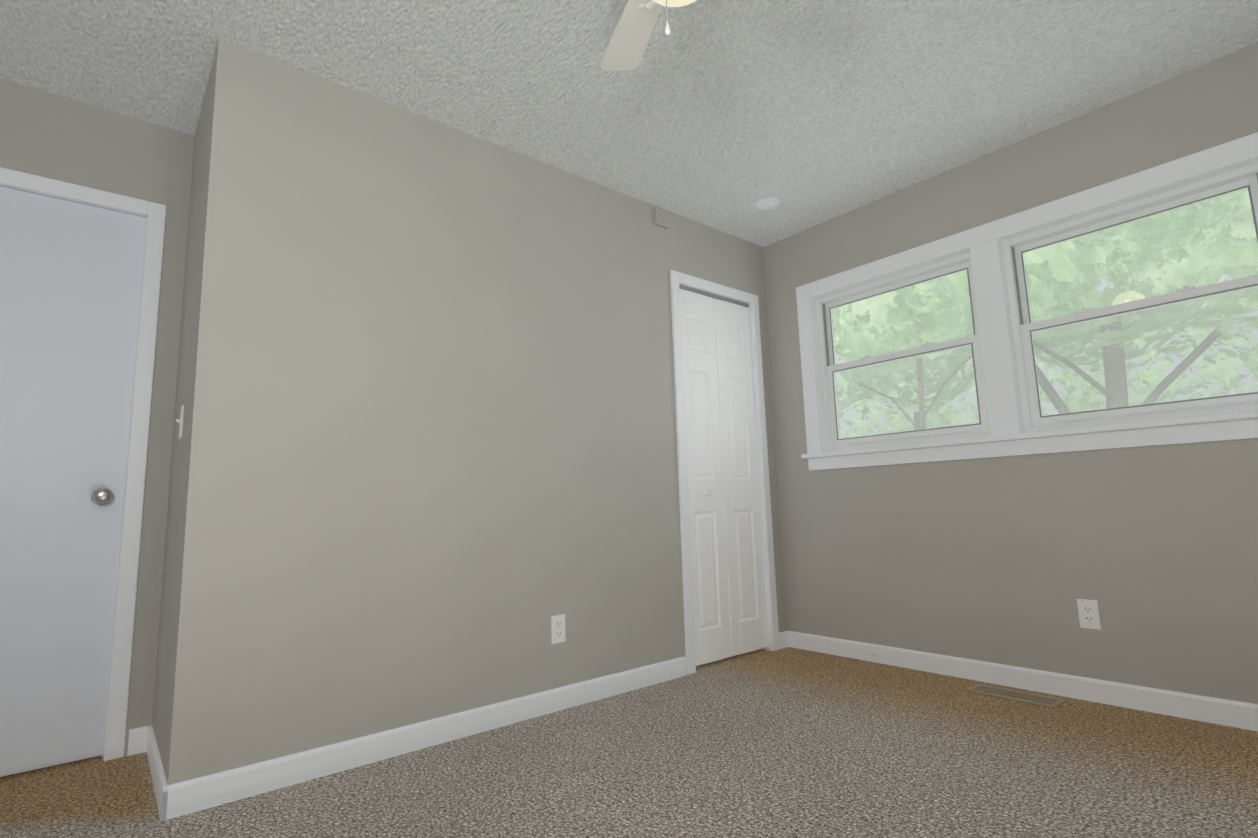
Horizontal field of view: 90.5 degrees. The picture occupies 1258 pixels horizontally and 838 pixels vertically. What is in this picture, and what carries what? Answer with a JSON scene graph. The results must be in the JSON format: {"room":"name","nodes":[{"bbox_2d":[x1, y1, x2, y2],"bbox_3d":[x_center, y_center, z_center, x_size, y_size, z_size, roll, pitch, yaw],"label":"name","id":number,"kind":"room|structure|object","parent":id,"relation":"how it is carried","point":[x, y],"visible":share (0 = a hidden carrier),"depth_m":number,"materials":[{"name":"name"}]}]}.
{"room":"empty bedroom","nodes":[
{"label":"empty bedroom","id":0,"kind":"room"},
{"bbox_2d":[0,78,194,755],"bbox_3d":[-2.344,-0.024,2.083,1.570,2.440,0.120,5,-10,-40],"label":"wall","id":1,"kind":"structure","parent":0,"point":[43,133],"depth_m":2.41,"materials":[{"name":"paint"}]},
{"bbox_2d":[0,186,146,776],"bbox_3d":[-2.182,0.170,2.100,0.775,2.021,0.105,5,-10,-40],"label":"entry door","id":2,"kind":"structure","parent":1,"relation":"in","point":[71,275],"depth_m":2.24,"materials":[{"name":"white wood"}]},
{"bbox_2d":[0,167,166,760],"bbox_3d":[-2.218,0.154,2.149,0.878,2.097,0.137,5,-10,-40],"label":"door frame","id":3,"kind":"structure","parent":1,"relation":"attached to","point":[153,213],"depth_m":2.35,"materials":[{"name":"white wood"}]},
{"bbox_2d":[152,59,213,771],"bbox_3d":[-1.564,-0.020,2.282,0.120,2.440,0.580,5,-10,-40],"label":"wall","id":4,"kind":"structure","parent":0,"point":[171,565],"depth_m":2.21,"materials":[{"name":"paint"}]},
{"bbox_2d":[127,725,164,791],"bbox_3d":[-1.554,1.132,2.026,0.040,0.088,0.690,5,-10,-40],"label":"baseboard","id":5,"kind":"structure","parent":4,"relation":"attached to","point":[143,739],"depth_m":2.22,"materials":[{"name":"white wood"}]},
{"bbox_2d":[175,405,183,438],"bbox_3d":[-1.574,0.013,2.181,0.020,0.115,0.070,5,-10,-40],"label":"light switch","id":6,"kind":"object","parent":4,"relation":"attached to","point":[180,421],"visible":1,"depth_m":2.17,"materials":[{"name":"white plastic"}]},
{"bbox_2d":[165,38,786,784],"bbox_3d":[-0.267,0.029,2.913,2.920,2.440,0.120,5,-10,-40],"label":"wall","id":7,"kind":"structure","parent":0,"point":[431,470],"depth_m":2.36,"materials":[{"name":"paint"}]},
{"bbox_2d":[155,656,685,820],"bbox_3d":[-0.519,1.156,2.423,2.082,0.088,0.012,5,-10,-40],"label":"baseboard","id":8,"kind":"structure","parent":7,"relation":"attached to","point":[175,800],"depth_m":2.15,"materials":[{"name":"white wood"}]},
{"bbox_2d":[551,614,565,643],"bbox_3d":[-0.300,0.897,2.655,0.070,0.115,0.007,5,-10,-40],"label":"outlet","id":9,"kind":"object","parent":7,"relation":"attached to","point":[557,628],"visible":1,"depth_m":2.65,"materials":[{"name":"white plastic"}]},
{"bbox_2d":[654,208,669,228],"bbox_3d":[0.179,-1.081,3.379,0.100,0.084,0.027,5,-10,-40],"label":"sensor box","id":10,"kind":"object","parent":7,"relation":"attached to","point":[661,218],"visible":0.98,"depth_m":3.36,"materials":[{"name":"paint"}]},
{"bbox_2d":[680,289,768,665],"bbox_3d":[0.526,0.279,3.482,0.630,2.016,0.065,5,-10,-40],"label":"bifold closet door","id":11,"kind":"structure","parent":7,"relation":"in","point":[729,595],"depth_m":3.48,"materials":[{"name":"white wood"}]},
{"bbox_2d":[670,270,779,674],"bbox_3d":[0.494,0.258,3.522,0.772,2.110,0.157,5,-10,-40],"label":"door frame","id":12,"kind":"structure","parent":7,"relation":"attached to","point":[680,280],"depth_m":3.54,"materials":[{"name":"white wood"}]},
{"bbox_2d":[0,647,1257,837],"bbox_3d":[-0.099,1.100,1.442,4.700,0.100,4.050,5,-10,-40],"label":"floor","id":13,"kind":"structure","parent":0,"point":[789,742],"depth_m":1.93,"materials":[{"name":"carpet"}]},
{"bbox_2d":[966,684,1065,707],"bbox_3d":[1.611,1.158,2.610,0.130,0.007,0.335,5,-10,-40],"label":"air vent register","id":14,"kind":"object","parent":13,"relation":"on","point":[1031,698],"visible":1,"depth_m":2.60,"materials":[{"name":"beige metal"}]},
{"bbox_2d":[0,0,1257,246],"bbox_3d":[-0.175,-1.414,1.796,4.700,0.100,4.050,5,-10,-40],"label":"ceiling","id":15,"kind":"structure","parent":0,"point":[722,114],"depth_m":2.33,"materials":[{"name":"white paint"}]},
{"bbox_2d":[600,0,695,70],"bbox_3d":[0.118,-1.135,1.556,0.808,0.538,0.808,-6,-9,27],"label":"ceiling fan","id":16,"kind":"object","parent":15,"relation":"hanging from","point":[626,47],"visible":1,"depth_m":1.90,"materials":[{"name":"white"}]},
{"bbox_2d":[755,197,779,209],"bbox_3d":[0.752,-1.163,3.390,0.132,0.008,0.132,5,-10,-40],"label":"ceiling plate","id":17,"kind":"object","parent":15,"relation":"attached to","point":[767,203],"visible":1,"depth_m":3.38,"materials":[{"name":"white plastic"}]},
{"bbox_2d":[763,42,1257,703],"bbox_3d":[1.606,-0.005,3.074,0.150,2.440,4.050,5,-10,-40],"label":"wall","id":18,"kind":"structure","parent":0,"point":[1011,560],"depth_m":2.72,"materials":[{"name":"paint"}]},
{"bbox_2d":[779,631,1257,730],"bbox_3d":[1.791,1.111,2.602,0.020,0.088,2.720,5,-10,-40],"label":"baseboard","id":19,"kind":"structure","parent":18,"relation":"attached to","point":[1236,714],"depth_m":2.62,"materials":[{"name":"white wood"}]},
{"bbox_2d":[870,650,879,659],"bbox_3d":[1.266,1.219,3.212,0.006,0.040,0.052,5,-10,-40],"label":"outlet plate","id":20,"kind":"object","parent":19,"relation":"attached to","point":[874,654],"visible":1,"depth_m":3.21,"materials":[{"name":"white plastic"}]},
{"bbox_2d":[796,132,1257,470],"bbox_3d":[1.731,-0.366,2.922,0.200,1.095,2.114,5,-10,-40],"label":"double-hung window","id":21,"kind":"structure","parent":18,"relation":"in","point":[1120,313],"depth_m":2.75,"materials":[{"name":"white"}]},
{"bbox_2d":[1077,599,1100,629],"bbox_3d":[1.875,0.799,2.545,0.007,0.115,0.070,5,-10,-40],"label":"outlet","id":22,"kind":"object","parent":18,"relation":"attached to","point":[1088,611],"visible":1,"depth_m":2.54,"materials":[{"name":"white plastic"}]}
]}

